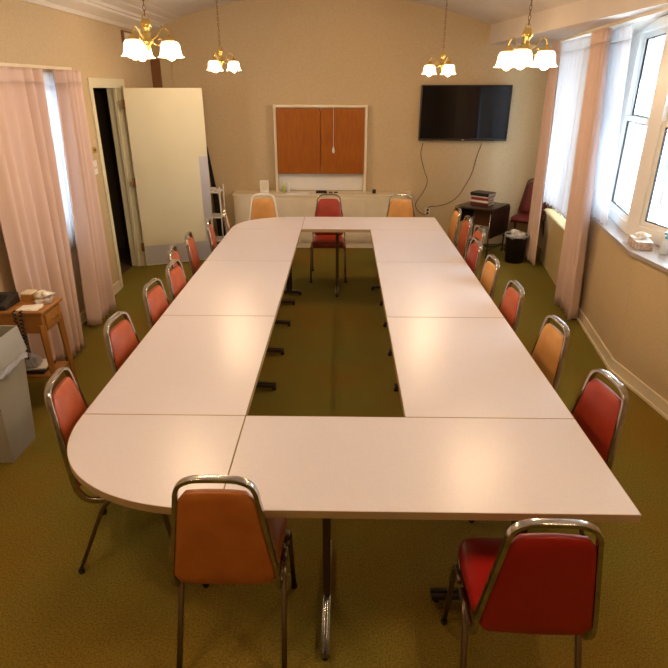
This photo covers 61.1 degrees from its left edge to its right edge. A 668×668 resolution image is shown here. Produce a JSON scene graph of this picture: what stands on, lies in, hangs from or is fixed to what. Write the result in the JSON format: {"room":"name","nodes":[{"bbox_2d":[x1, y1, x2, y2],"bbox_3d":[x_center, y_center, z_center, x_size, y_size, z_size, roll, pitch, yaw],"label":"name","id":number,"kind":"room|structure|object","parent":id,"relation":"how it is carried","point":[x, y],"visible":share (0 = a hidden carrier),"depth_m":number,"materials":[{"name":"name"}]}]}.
{"room":"meeting room","nodes":[
{"label":"meeting room","id":0,"kind":"room"},
{"bbox_2d":[0,0,152,353],"bbox_3d":[-2.475,-0.883,3.122,0.150,3.200,9.750,0,24,1],"label":"wall","id":1,"kind":"structure","parent":0,"point":[33,34],"depth_m":5.14,"materials":[{"name":"paint"}]},
{"bbox_2d":[0,62,71,69],"bbox_3d":[-2.348,-2.010,4.243,0.056,0.024,1.610,0,24,1],"label":"curtain rod","id":2,"kind":"object","parent":1,"relation":"attached to","point":[1,63],"visible":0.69,"depth_m":4.38,"materials":[{"name":"beige paint"}]},
{"bbox_2d":[0,66,84,360],"bbox_3d":[-2.198,-0.864,4.328,0.230,2.141,0.932,0,24,1],"label":"curtain","id":3,"kind":"object","parent":2,"relation":"hanging from","point":[32,215],"visible":0.84,"depth_m":4.20,"materials":[{"name":"pink fabric"}]},
{"bbox_2d":[43,72,75,249],"bbox_3d":[-2.335,-1.372,4.678,0.044,1.449,0.801,0,24,1],"label":"sheer curtain","id":4,"kind":"object","parent":2,"relation":"hanging from","point":[49,83],"visible":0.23,"depth_m":4.80,"materials":[{"name":"white fabric"}]},
{"bbox_2d":[52,69,116,325],"bbox_3d":[-2.209,-1.191,5.065,0.170,2.130,0.719,0,24,1],"label":"curtain","id":5,"kind":"object","parent":2,"relation":"hanging from","point":[94,266],"visible":1,"depth_m":5.01,"materials":[{"name":"pink fabric"}]},
{"bbox_2d":[93,160,97,174],"bbox_3d":[-2.353,-1.643,5.587,0.014,0.130,0.100,0,24,1],"label":"light switch","id":6,"kind":"object","parent":1,"relation":"attached to","point":[95,161],"visible":0.64,"depth_m":5.59,"materials":[{"name":"white plastic"}]},
{"bbox_2d":[21,0,178,32],"bbox_3d":[-2.188,-1.998,2.630,0.420,0.360,9.550,0,24,1],"label":"crown molding","id":7,"kind":"structure","parent":1,"relation":"attached to","point":[119,13],"depth_m":5.58,"materials":[{"name":"beige paint"}]},
{"bbox_2d":[80,280,120,324],"bbox_3d":[-2.392,0.538,3.742,0.022,0.100,9.550,0,24,1],"label":"baseboard","id":8,"kind":"structure","parent":1,"relation":"attached to","point":[116,286],"depth_m":6.04,"materials":[{"name":"beige paint"}]},
{"bbox_2d":[87,78,146,288],"bbox_3d":[-2.422,-1.661,6.252,0.178,2.120,0.950,0,24,1],"label":"door frame","id":9,"kind":"structure","parent":1,"relation":"attached to","point":[113,86],"depth_m":6.41,"materials":[{"name":"paint"}]},
{"bbox_2d":[120,30,131,45],"bbox_3d":[-2.317,-3.286,6.375,0.038,0.220,0.300,0,24,1],"label":"air vent","id":10,"kind":"object","parent":1,"relation":"in","point":[124,34],"visible":0.31,"depth_m":6.24,"materials":[{"name":"brown metal"}]},
{"bbox_2d":[124,32,129,39],"bbox_3d":[-2.303,-3.286,6.375,0.010,0.180,0.260,0,24,1],"label":"grille","id":11,"kind":"object","parent":10,"relation":"attached to","point":[126,34],"depth_m":6.27,"materials":[{"name":"beige paint"}]},
{"bbox_2d":[121,88,213,265],"bbox_3d":[-1.934,-1.833,6.745,0.890,2.018,0.056,-9,25,-21],"label":"door","id":12,"kind":"structure","parent":1,"relation":"in","point":[166,126],"depth_m":6.68,"materials":[{"name":"paint"}]},
{"bbox_2d":[93,88,129,247],"bbox_3d":[-3.275,-1.906,6.209,1.550,2.800,2.600,0,24,1],"label":"wall","id":13,"kind":"structure","parent":0,"point":[100,94],"depth_m":7.38,"materials":[{"name":"brown"}]},
{"bbox_2d":[0,242,667,667],"bbox_3d":[-0.329,0.646,3.753,7.350,0.100,9.550,0,24,1],"label":"floor","id":14,"kind":"structure","parent":0,"point":[122,612],"depth_m":2.69,"materials":[{"name":"carpet"}]},
{"bbox_2d":[0,325,35,462],"bbox_3d":[-2.097,0.361,3.326,0.508,0.762,0.356,0,24,1],"label":"trash bin","id":15,"kind":"object","parent":14,"relation":"on","point":[17,431],"visible":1,"depth_m":3.32,"materials":[{"name":"grey plastic"}]},
{"bbox_2d":[0,297,78,388],"bbox_3d":[-2.108,0.120,3.952,0.458,0.700,0.300,0,24,1],"label":"side table","id":16,"kind":"object","parent":14,"relation":"on","point":[42,320],"visible":0.69,"depth_m":3.80,"materials":[{"name":"brown wood"}]},
{"bbox_2d":[0,292,29,359],"bbox_3d":[-2.170,-0.081,3.785,0.334,0.444,0.250,0,24,1],"label":"telephone","id":17,"kind":"object","parent":16,"relation":"on","point":[7,299],"visible":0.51,"depth_m":3.73,"materials":[{"name":"black plastic"}]},
{"bbox_2d":[20,289,36,300],"bbox_3d":[-2.093,-0.265,3.888,0.072,0.055,0.094,0,24,1],"label":"box","id":18,"kind":"object","parent":16,"relation":"on","point":[27,295],"visible":0.96,"depth_m":3.85,"materials":[{"name":"brown cardboard"}]},
{"bbox_2d":[16,304,43,310],"bbox_3d":[-2.000,-0.177,3.745,0.155,0.008,0.124,0,24,1],"label":"paper stack","id":19,"kind":"object","parent":16,"relation":"on","point":[35,307],"visible":0.88,"depth_m":3.73,"materials":[{"name":"white paper"}]},
{"bbox_2d":[26,359,55,373],"bbox_3d":[-2.127,0.227,4.000,0.247,0.033,0.200,0,24,1],"label":"pile","id":20,"kind":"object","parent":16,"relation":"on","point":[43,368],"visible":0.36,"depth_m":3.94,"materials":[{"name":"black paper"}]},
{"bbox_2d":[24,353,42,368],"bbox_3d":[-2.138,0.179,3.967,0.169,0.075,0.166,0,24,1],"label":"crumpled bag","id":21,"kind":"object","parent":20,"relation":"on","point":[35,360],"visible":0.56,"depth_m":3.94,"materials":[{"name":"grey plastic"}]},
{"bbox_2d":[33,290,54,303],"bbox_3d":[-1.970,-0.258,3.847,0.146,0.076,0.130,-8,25,-17],"label":"tissue box","id":22,"kind":"object","parent":16,"relation":"on","point":[42,296],"visible":1,"depth_m":3.82,"materials":[{"name":"white paper"}]},
{"bbox_2d":[27,361,68,377],"bbox_3d":[-2.117,0.250,4.010,0.380,0.015,0.240,0,24,1],"label":"shelf","id":23,"kind":"object","parent":16,"relation":"attached to","point":[58,364],"depth_m":3.93,"materials":[{"name":"brown wood"}]},
{"bbox_2d":[44,367,170,573],"bbox_3d":[-0.959,0.586,2.617,0.489,0.919,0.422,-2,24,-6],"label":"dining chair","id":24,"kind":"object","parent":14,"relation":"on","point":[66,405],"visible":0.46,"depth_m":2.43,"materials":[{"name":"silver metal"}]},
{"bbox_2d":[103,311,139,375],"bbox_3d":[-0.948,0.331,3.200,0.489,0.919,0.422,2,24,4],"label":"dining chair","id":25,"kind":"object","parent":14,"relation":"on","point":[122,339],"visible":0.34,"depth_m":3.03,"materials":[{"name":"red fabric"}]},
{"bbox_2d":[142,278,169,329],"bbox_3d":[-0.929,0.095,3.740,0.489,0.919,0.422,2,24,4],"label":"dining chair","id":26,"kind":"object","parent":14,"relation":"on","point":[156,302],"visible":0.29,"depth_m":3.56,"materials":[{"name":"red fabric"}]},
{"bbox_2d":[67,414,245,514],"bbox_3d":[-0.742,0.808,2.332,0.708,0.740,0.598,0,24,1],"label":"table","id":27,"kind":"object","parent":14,"relation":"on","point":[133,461],"visible":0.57,"depth_m":2.19,"materials":[{"name":"white laminate"}]},
{"bbox_2d":[165,259,187,302],"bbox_3d":[-0.908,-0.082,4.145,0.489,0.919,0.422,2,24,4],"label":"dining chair","id":28,"kind":"object","parent":14,"relation":"on","point":[176,278],"visible":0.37,"depth_m":3.96,"materials":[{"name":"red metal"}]},
{"bbox_2d":[168,245,185,275],"bbox_3d":[-1.016,-0.254,4.539,0.489,0.919,0.422,-2,24,-5],"label":"dining chair","id":29,"kind":"object","parent":14,"relation":"on","point":[175,255],"visible":0.22,"depth_m":4.32,"materials":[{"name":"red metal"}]},
{"bbox_2d":[84,315,274,415],"bbox_3d":[-0.728,0.457,3.137,0.708,0.740,1.158,0,24,1],"label":"table","id":30,"kind":"object","parent":14,"relation":"on","point":[185,364],"visible":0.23,"depth_m":2.85,"materials":[{"name":"white laminate"}]},
{"bbox_2d":[185,231,200,276],"bbox_3d":[-0.999,-0.434,4.951,0.489,0.919,0.422,-2,24,-5],"label":"dining chair","id":31,"kind":"object","parent":14,"relation":"on","point":[193,257],"visible":0.34,"depth_m":4.73,"materials":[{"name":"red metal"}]},
{"bbox_2d":[206,219,216,251],"bbox_3d":[-0.932,-0.637,5.416,0.489,0.919,0.422,-3,24,-7],"label":"dining chair","id":32,"kind":"object","parent":14,"relation":"on","point":[211,235],"visible":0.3,"depth_m":5.16,"materials":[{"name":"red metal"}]},
{"bbox_2d":[207,147,225,242],"bbox_3d":[-1.606,-1.895,7.789,0.204,1.320,0.040,0,24,1],"label":"easel","id":33,"kind":"object","parent":14,"relation":"on","point":[215,195],"visible":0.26,"depth_m":7.81,"materials":[{"name":"black plastic"}]},
{"bbox_2d":[210,184,226,241],"bbox_3d":[-1.634,-1.591,7.693,0.283,0.840,0.268,0,24,1],"label":"shelf unit","id":34,"kind":"object","parent":14,"relation":"on","point":[214,215],"visible":0.29,"depth_m":7.64,"materials":[{"name":"white metal"}]},
{"bbox_2d":[221,206,229,232],"bbox_3d":[-0.906,-0.891,5.996,0.489,0.919,0.422,-5,24,-12],"label":"dining chair","id":35,"kind":"object","parent":14,"relation":"on","point":[226,220],"visible":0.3,"depth_m":5.70,"materials":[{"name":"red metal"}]},
{"bbox_2d":[162,261,291,389],"bbox_3d":[-0.710,-0.018,4.223,0.708,0.740,1.208,0,24,1],"label":"table","id":36,"kind":"object","parent":14,"relation":"on","point":[217,288],"visible":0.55,"depth_m":3.97,"materials":[{"name":"white laminate"}]},
{"bbox_2d":[169,475,296,667],"bbox_3d":[-0.377,0.794,2.144,0.422,0.919,0.477,0,24,1],"label":"dining chair","id":37,"kind":"object","parent":14,"relation":"on","point":[218,536],"visible":0.99,"depth_m":1.90,"materials":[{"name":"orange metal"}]},
{"bbox_2d":[205,229,300,326],"bbox_3d":[-0.691,-0.486,5.295,0.708,0.740,1.128,0,24,1],"label":"table","id":38,"kind":"object","parent":14,"relation":"on","point":[237,244],"visible":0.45,"depth_m":5.10,"materials":[{"name":"white laminate"}]},
{"bbox_2d":[249,193,277,219],"bbox_3d":[-0.814,-1.103,6.483,0.422,0.919,0.489,0,24,-1],"label":"dining chair","id":39,"kind":"object","parent":14,"relation":"on","point":[260,208],"visible":0.39,"depth_m":6.53,"materials":[{"name":"orange fabric"}]},
{"bbox_2d":[231,217,304,294],"bbox_3d":[-0.678,-0.831,6.084,0.708,0.740,0.590,0,24,1],"label":"table","id":40,"kind":"object","parent":14,"relation":"on","point":[275,222],"visible":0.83,"depth_m":5.93,"materials":[{"name":"white laminate"}]},
{"bbox_2d":[232,190,410,247],"bbox_3d":[-0.155,-1.578,7.808,2.418,0.730,0.314,0,24,1],"label":"base cabinet","id":41,"kind":"object","parent":14,"relation":"on","point":[354,204],"visible":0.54,"depth_m":7.60,"materials":[{"name":"beige paint"}]},
{"bbox_2d":[232,190,410,196],"bbox_3d":[-0.154,-1.901,7.668,2.418,0.025,0.312,0,24,1],"label":"countertop","id":42,"kind":"structure","parent":41,"relation":"on","point":[238,192],"depth_m":7.59,"materials":[{"name":"beige paint"}]},
{"bbox_2d":[260,180,268,191],"bbox_3d":[-0.939,-1.994,7.646,0.120,0.160,0.022,0,24,1],"label":"desk calendar","id":43,"kind":"object","parent":42,"relation":"on","point":[264,184],"visible":1,"depth_m":7.63,"materials":[{"name":"white paper"}]},
{"bbox_2d":[261,182,267,189],"bbox_3d":[-0.939,-1.995,7.635,0.090,0.110,0.003,0,24,1],"label":"picture","id":44,"kind":"object","parent":43,"relation":"attached to","point":[264,185],"depth_m":7.63,"materials":[{"name":"white paper"}]},
{"bbox_2d":[282,182,285,192],"bbox_3d":[-0.679,-1.985,7.657,0.050,0.135,0.049,0,24,1],"label":"bottle","id":45,"kind":"object","parent":42,"relation":"on","point":[283,185],"visible":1,"depth_m":7.65,"materials":[{"name":"yellow plastic"}]},
{"bbox_2d":[287,192,308,193],"bbox_3d":[-0.485,-1.893,7.601,0.290,0.012,0.130,0,24,1],"label":"paper stack","id":46,"kind":"object","parent":42,"relation":"on","point":[287,192],"visible":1,"depth_m":7.59,"materials":[{"name":"white paper"}]},
{"bbox_2d":[316,190,326,192],"bbox_3d":[-0.170,-1.918,7.634,0.150,0.032,0.050,0,24,1],"label":"eraser","id":47,"kind":"object","parent":42,"relation":"on","point":[317,191],"visible":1,"depth_m":7.61,"materials":[{"name":"black rubber"}]},
{"bbox_2d":[310,194,346,282],"bbox_3d":[-0.062,-1.097,6.473,0.422,0.919,0.489,0,24,1],"label":"dining chair","id":48,"kind":"object","parent":14,"relation":"on","point":[324,207],"visible":0.8,"depth_m":6.51,"materials":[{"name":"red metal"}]},
{"bbox_2d":[301,217,442,296],"bbox_3d":[0.386,-0.823,6.069,1.416,0.740,0.590,0,24,1],"label":"table","id":49,"kind":"object","parent":14,"relation":"on","point":[310,224],"visible":0.78,"depth_m":5.90,"materials":[{"name":"white laminate"}]},
{"bbox_2d":[386,194,414,216],"bbox_3d":[0.768,-1.091,6.461,0.422,0.919,0.489,0,24,1],"label":"dining chair","id":50,"kind":"object","parent":14,"relation":"on","point":[396,207],"visible":0.3,"depth_m":6.51,"materials":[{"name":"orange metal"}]},
{"bbox_2d":[370,230,464,326],"bbox_3d":[0.717,-0.475,5.276,0.728,0.740,1.128,0,24,1],"label":"table","id":51,"kind":"object","parent":14,"relation":"on","point":[388,245],"visible":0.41,"depth_m":5.05,"materials":[{"name":"white laminate"}]},
{"bbox_2d":[224,416,641,660],"bbox_3d":[0.322,0.818,2.316,1.416,0.740,0.601,0,24,1],"label":"table","id":52,"kind":"object","parent":14,"relation":"on","point":[514,470],"visible":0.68,"depth_m":2.11,"materials":[{"name":"white laminate"}]},
{"bbox_2d":[376,262,503,391],"bbox_3d":[0.699,-0.006,4.204,0.728,0.740,1.208,0,24,1],"label":"table","id":53,"kind":"object","parent":14,"relation":"on","point":[408,289],"visible":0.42,"depth_m":3.96,"materials":[{"name":"white laminate"}]},
{"bbox_2d":[447,206,461,245],"bbox_3d":[1.048,-0.889,6.000,0.489,0.919,0.422,0,24,1],"label":"dining chair","id":54,"kind":"object","parent":14,"relation":"on","point":[454,224],"visible":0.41,"depth_m":5.80,"materials":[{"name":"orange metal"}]},
{"bbox_2d":[456,215,471,259],"bbox_3d":[1.051,-0.697,5.560,0.489,0.919,0.422,0,24,1],"label":"dining chair","id":55,"kind":"object","parent":14,"relation":"on","point":[463,240],"visible":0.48,"depth_m":5.37,"materials":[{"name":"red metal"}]},
{"bbox_2d":[465,238,481,275],"bbox_3d":[0.927,-0.342,4.748,0.489,0.919,0.422,0,24,-1],"label":"dining chair","id":56,"kind":"object","parent":14,"relation":"on","point":[473,255],"visible":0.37,"depth_m":4.54,"materials":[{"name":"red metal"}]},
{"bbox_2d":[472,225,484,276],"bbox_3d":[1.064,-0.525,5.168,0.489,0.919,0.422,0,24,-1],"label":"dining chair","id":57,"kind":"object","parent":14,"relation":"on","point":[476,234],"visible":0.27,"depth_m":4.96,"materials":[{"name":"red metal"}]},
{"bbox_2d":[386,317,574,418],"bbox_3d":[0.680,0.468,3.118,0.728,0.740,1.158,0,24,1],"label":"table","id":58,"kind":"object","parent":14,"relation":"on","point":[446,367],"visible":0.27,"depth_m":2.83,"materials":[{"name":"white laminate"}]},
{"bbox_2d":[455,201,509,258],"bbox_3d":[1.953,-1.403,7.536,0.524,0.635,0.548,18,29,35],"label":"stand","id":59,"kind":"object","parent":14,"relation":"on","point":[495,217],"visible":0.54,"depth_m":7.41,"materials":[{"name":"brown wood"}]},
{"bbox_2d":[470,201,493,205],"bbox_3d":[1.946,-1.720,7.422,0.250,0.035,0.190,18,29,35],"label":"book","id":60,"kind":"object","parent":59,"relation":"on","point":[471,202],"visible":0.75,"depth_m":7.36,"materials":[{"name":"red paper"}]},
{"bbox_2d":[471,199,494,203],"bbox_3d":[1.946,-1.748,7.410,0.245,0.025,0.185,21,31,39],"label":"book","id":61,"kind":"object","parent":60,"relation":"on","point":[480,201],"visible":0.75,"depth_m":7.34,"materials":[{"name":"white paper"}]},
{"bbox_2d":[471,197,493,200],"bbox_3d":[1.946,-1.777,7.398,0.240,0.035,0.180,18,30,36],"label":"book","id":62,"kind":"object","parent":61,"relation":"on","point":[473,198],"visible":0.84,"depth_m":7.33,"materials":[{"name":"red paper"}]},
{"bbox_3d":[1.946,-1.802,7.387,0.235,0.017,0.185,21,31,39],"label":"book","id":63,"kind":"object","parent":62,"relation":"on","visible":0},
{"bbox_2d":[470,190,496,196],"bbox_3d":[1.946,-1.829,7.375,0.265,0.041,0.200,21,31,39],"label":"book","id":64,"kind":"object","parent":63,"relation":"on","point":[482,193],"visible":1,"depth_m":7.33,"materials":[{"name":"black paper"}]},
{"bbox_2d":[479,254,499,299],"bbox_3d":[0.929,-0.138,4.281,0.489,0.919,0.422,0,24,-1],"label":"dining chair","id":65,"kind":"object","parent":14,"relation":"on","point":[489,274],"visible":0.3,"depth_m":4.08,"materials":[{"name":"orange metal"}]},
{"bbox_2d":[499,280,524,333],"bbox_3d":[0.919,0.103,3.731,0.489,0.919,0.422,0,24,-1],"label":"dining chair","id":66,"kind":"object","parent":14,"relation":"on","point":[511,304],"visible":0.31,"depth_m":3.54,"materials":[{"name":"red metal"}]},
{"bbox_2d":[505,229,529,263],"bbox_3d":[2.298,-1.115,7.162,0.305,0.409,0.303,0,24,1],"label":"waste bin","id":67,"kind":"object","parent":14,"relation":"on","point":[516,240],"visible":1,"depth_m":7.09,"materials":[{"name":"black plastic"}]},
{"bbox_2d":[441,518,603,667],"bbox_3d":[0.644,0.874,1.965,0.422,0.919,0.477,1,24,3],"label":"dining chair","id":68,"kind":"object","parent":14,"relation":"on","point":[525,583],"visible":1,"depth_m":1.72,"materials":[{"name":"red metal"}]},
{"bbox_2d":[504,178,546,250],"bbox_3d":[2.621,-1.594,7.621,0.422,0.919,0.489,15,27,30],"label":"dining chair","id":69,"kind":"object","parent":14,"relation":"on","point":[525,204],"visible":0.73,"depth_m":7.67,"materials":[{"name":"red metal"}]},
{"bbox_2d":[469,369,628,535],"bbox_3d":[0.951,0.612,2.567,0.489,0.919,0.422,-2,24,-6],"label":"dining chair","id":70,"kind":"object","parent":14,"relation":"on","point":[597,409],"visible":0.41,"depth_m":2.41,"materials":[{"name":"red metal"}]},
{"bbox_2d":[530,315,569,391],"bbox_3d":[0.960,0.351,3.164,0.489,0.919,0.422,-1,24,-3],"label":"dining chair","id":71,"kind":"object","parent":14,"relation":"on","point":[549,351],"visible":0.31,"depth_m":3.00,"materials":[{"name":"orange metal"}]},
{"bbox_2d":[540,208,565,284],"bbox_3d":[2.601,-0.991,6.562,0.268,0.662,1.386,2,24,5],"label":"radiator cover","id":72,"kind":"object","parent":14,"relation":"on","point":[555,223],"visible":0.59,"depth_m":6.64,"materials":[{"name":"beige metal"}]},
{"bbox_2d":[545,208,565,229],"bbox_3d":[2.602,-1.284,6.434,0.268,0.022,1.386,2,24,5],"label":"grille","id":73,"kind":"object","parent":72,"relation":"attached to","point":[559,220],"depth_m":6.57,"materials":[{"name":"beige metal"}]},
{"bbox_2d":[151,0,559,235],"bbox_3d":[0.501,-2.837,7.483,5.850,3.300,0.100,0,24,1],"label":"wall","id":74,"kind":"structure","parent":0,"point":[373,53],"depth_m":7.26,"materials":[{"name":"paint"}]},
{"bbox_2d":[150,59,162,87],"bbox_3d":[-2.269,-2.398,7.641,0.115,2.360,0.050,0,24,1],"label":"trim","id":75,"kind":"structure","parent":74,"relation":"attached to","point":[155,63],"depth_m":7.21,"materials":[{"name":"brown wood"}]},
{"bbox_2d":[157,38,173,87],"bbox_3d":[-2.136,-2.509,7.595,0.140,2.600,0.040,0,24,1],"label":"panel","id":76,"kind":"object","parent":74,"relation":"attached to","point":[165,64],"visible":0.21,"depth_m":7.21,"materials":[{"name":"brown wood"}]},
{"bbox_2d":[273,104,367,191],"bbox_3d":[-0.177,-2.457,7.529,1.220,1.105,0.142,0,24,1],"label":"wall cabinet","id":77,"kind":"object","parent":74,"relation":"attached to","point":[305,159],"visible":0.98,"depth_m":7.45,"materials":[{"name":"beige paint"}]},
{"bbox_2d":[332,105,334,152],"bbox_3d":[-0.008,-2.652,7.344,0.040,0.590,0.040,0,24,1],"label":"pull cord","id":78,"kind":"object","parent":77,"relation":"hanging from","point":[333,149],"visible":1,"depth_m":7.36,"materials":[{"name":"white fabric"}]},
{"bbox_2d":[215,234,505,243],"bbox_3d":[0.267,-1.354,8.072,5.190,0.110,0.015,0,24,1],"label":"baseboard","id":79,"kind":"structure","parent":74,"relation":"attached to","point":[498,239],"depth_m":8.04,"materials":[{"name":"beige paint"}]},
{"bbox_2d":[425,208,429,215],"bbox_3d":[1.302,-1.704,7.891,0.070,0.110,0.032,0,24,1],"label":"wall outlet","id":80,"kind":"object","parent":74,"relation":"attached to","point":[427,210],"visible":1,"depth_m":7.89,"materials":[{"name":"beige paint"}]},
{"bbox_2d":[415,144,427,214],"bbox_3d":[1.216,-2.102,7.721,0.177,0.956,0.008,0,24,1],"label":"power cord","id":81,"kind":"object","parent":80,"relation":"attached to","point":[422,144],"visible":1,"depth_m":7.78,"materials":[{"name":"black rubber"}]},
{"bbox_2d":[428,143,481,207],"bbox_3d":[1.628,-2.124,7.705,0.676,0.903,0.008,0,24,1],"label":"power cord","id":82,"kind":"object","parent":80,"relation":"attached to","point":[481,143],"visible":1,"depth_m":7.75,"materials":[{"name":"black rubber"}]},
{"bbox_2d":[418,85,512,140],"bbox_3d":[1.684,-2.860,7.330,1.150,0.670,0.125,0,24,1],"label":"television","id":83,"kind":"object","parent":74,"relation":"attached to","point":[447,112],"visible":1,"depth_m":7.27,"materials":[{"name":"black plastic"}]},
{"bbox_2d":[121,0,665,79],"bbox_3d":[0.351,-1.836,2.657,5.800,1.090,9.750,0,24,1],"label":"ceiling","id":84,"kind":"structure","parent":0,"point":[490,12],"depth_m":6.14,"materials":[{"name":"paint"}]},
{"bbox_2d":[121,0,184,60],"bbox_3d":[-1.046,-1.931,3.020,0.352,0.852,0.324,-17,29,-34],"label":"chandelier","id":85,"kind":"object","parent":84,"relation":"hanging from","point":[134,47],"visible":1,"depth_m":3.10,"materials":[{"name":"white glass"}]},
{"bbox_2d":[127,33,137,38],"bbox_3d":[-1.075,-1.589,3.025,0.060,0.034,0.060,-3,24,-7],"label":"socket","id":86,"kind":"object","parent":85,"relation":"attached to","point":[132,36],"depth_m":3.01,"materials":[{"name":"gold metal"}]},
{"bbox_2d":[164,35,174,40],"bbox_3d":[-0.912,-1.637,3.138,0.060,0.034,0.060,-3,24,-7],"label":"socket","id":87,"kind":"object","parent":85,"relation":"attached to","point":[168,38],"depth_m":3.12,"materials":[{"name":"gold metal"}]},
{"bbox_2d":[207,1,241,72],"bbox_3d":[-1.083,-2.883,5.224,0.352,0.851,0.324,-17,29,-34],"label":"chandelier","id":88,"kind":"object","parent":84,"relation":"hanging from","point":[215,65],"visible":1,"depth_m":5.30,"materials":[{"name":"white glass"}]},
{"bbox_2d":[422,2,455,75],"bbox_3d":[1.038,-2.832,5.210,0.352,0.836,0.324,18,29,35],"label":"chandelier","id":89,"kind":"object","parent":84,"relation":"hanging from","point":[448,69],"visible":1,"depth_m":5.28,"materials":[{"name":"white glass"}]},
{"bbox_2d":[494,0,557,69],"bbox_3d":[1.039,-1.861,3.015,0.352,0.826,0.324,-16,28,-32],"label":"chandelier","id":90,"kind":"object","parent":84,"relation":"hanging from","point":[519,58],"visible":1,"depth_m":3.10,"materials":[{"name":"white glass"}]},
{"bbox_2d":[503,45,512,50],"bbox_3d":[0.988,-1.613,3.203,0.060,0.034,0.060,-2,24,-5],"label":"socket","id":91,"kind":"object","parent":90,"relation":"attached to","point":[508,48],"depth_m":3.19,"materials":[{"name":"gold metal"}]},
{"bbox_2d":[517,43,527,48],"bbox_3d":[1.006,-1.531,3.016,0.060,0.034,0.060,-2,24,-5],"label":"socket","id":92,"kind":"object","parent":90,"relation":"attached to","point":[522,46],"depth_m":3.00,"materials":[{"name":"gold metal"}]},
{"bbox_2d":[541,44,551,50],"bbox_3d":[1.173,-1.578,3.124,0.060,0.034,0.060,-2,24,-5],"label":"socket","id":93,"kind":"object","parent":90,"relation":"attached to","point":[546,48],"depth_m":3.11,"materials":[{"name":"gold metal"}]},
{"bbox_2d":[537,14,667,400],"bbox_3d":[2.714,-0.750,3.091,1.070,3.000,9.550,0,24,1],"label":"wall","id":94,"kind":"structure","parent":0,"point":[624,298],"depth_m":4.24,"materials":[{"name":"paint"}]},
{"bbox_2d":[488,0,667,44],"bbox_3d":[2.551,-1.933,2.577,1.400,0.520,9.550,0,24,1],"label":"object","id":95,"kind":"structure","parent":94,"relation":"attached to","point":[571,19],"depth_m":4.93,"materials":[{"name":"paint"}]},
{"bbox_2d":[555,6,667,42],"bbox_3d":[2.306,-2.497,4.550,0.184,0.027,4.608,2,24,4],"label":"curtain rod","id":96,"kind":"object","parent":94,"relation":"attached to","point":[665,8],"visible":0.88,"depth_m":4.42,"materials":[{"name":"beige paint"}]},
{"bbox_2d":[524,42,560,264],"bbox_3d":[2.496,-2.097,6.747,0.103,2.460,0.646,2,24,4],"label":"curtain","id":97,"kind":"object","parent":96,"relation":"hanging from","point":[544,139],"visible":0.96,"depth_m":6.74,"materials":[{"name":"pink fabric"}]},
{"bbox_2d":[543,35,590,218],"bbox_3d":[2.444,-2.127,5.903,0.076,1.709,1.367,2,24,5],"label":"sheer curtain","id":98,"kind":"object","parent":96,"relation":"hanging from","point":[574,55],"visible":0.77,"depth_m":5.94,"materials":[{"name":"white fabric"}]},
{"bbox_2d":[554,27,612,319],"bbox_3d":[2.270,-1.401,5.180,0.142,2.460,0.717,0,24,1],"label":"curtain","id":99,"kind":"object","parent":96,"relation":"hanging from","point":[574,245],"visible":1,"depth_m":5.11,"materials":[{"name":"pink fabric"}]},
{"bbox_2d":[590,24,633,225],"bbox_3d":[2.370,-1.752,4.913,0.116,1.604,0.716,3,24,7],"label":"sheer curtain","id":100,"kind":"object","parent":96,"relation":"hanging from","point":[620,44],"visible":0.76,"depth_m":4.80,"materials":[{"name":"white fabric"}]},
{"bbox_2d":[576,307,667,419],"bbox_3d":[2.462,1.104,2.470,0.324,0.100,6.928,-1,24,-3],"label":"baseboard","id":101,"kind":"structure","parent":94,"relation":"attached to","point":[658,403],"depth_m":4.29,"materials":[{"name":"beige paint"}]},
{"bbox_2d":[590,215,667,272],"bbox_3d":[2.420,-0.721,4.435,0.489,0.030,3.034,1,24,2],"label":"sill","id":102,"kind":"structure","parent":94,"relation":"attached to","point":[653,258],"depth_m":4.20,"materials":[{"name":"white paint"}]},
{"bbox_2d":[628,231,653,250],"bbox_3d":[2.303,-0.710,4.233,0.133,0.109,0.230,5,24,12],"label":"tissue box","id":103,"kind":"object","parent":102,"relation":"on","point":[640,240],"visible":1,"depth_m":4.19,"materials":[{"name":"white cardboard"}]},
{"bbox_2d":[659,232,667,254],"bbox_3d":[2.356,-0.644,4.018,0.078,0.162,0.065,-18,29,-35],"label":"pump bottle","id":104,"kind":"object","parent":102,"relation":"on","point":[663,250],"visible":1,"depth_m":4.01,"materials":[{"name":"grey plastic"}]},
{"bbox_2d":[608,14,667,232],"bbox_3d":[2.608,-1.797,4.888,0.145,1.580,1.342,6,24,12],"label":"window","id":105,"kind":"structure","parent":94,"relation":"in","point":[619,213],"depth_m":4.90,"materials":[{"name":"white"}]},
{"bbox_2d":[626,36,667,245],"bbox_3d":[2.554,-1.296,3.742,0.145,1.580,1.269,-4,24,-8],"label":"window","id":106,"kind":"structure","parent":94,"relation":"in","point":[657,131],"depth_m":4.30,"materials":[{"name":"white"}]},
{"label":"outside","id":107,"kind":"structure","parent":0,"visible":0},
{"bbox_2d":[616,153,667,226],"bbox_3d":[16.871,0.970,5.590,26.400,0.100,50.000,0,24,1],"label":"ground","id":108,"kind":"structure","parent":107,"point":[665,223],"depth_m":19.15,"materials":[{"name":"white"}]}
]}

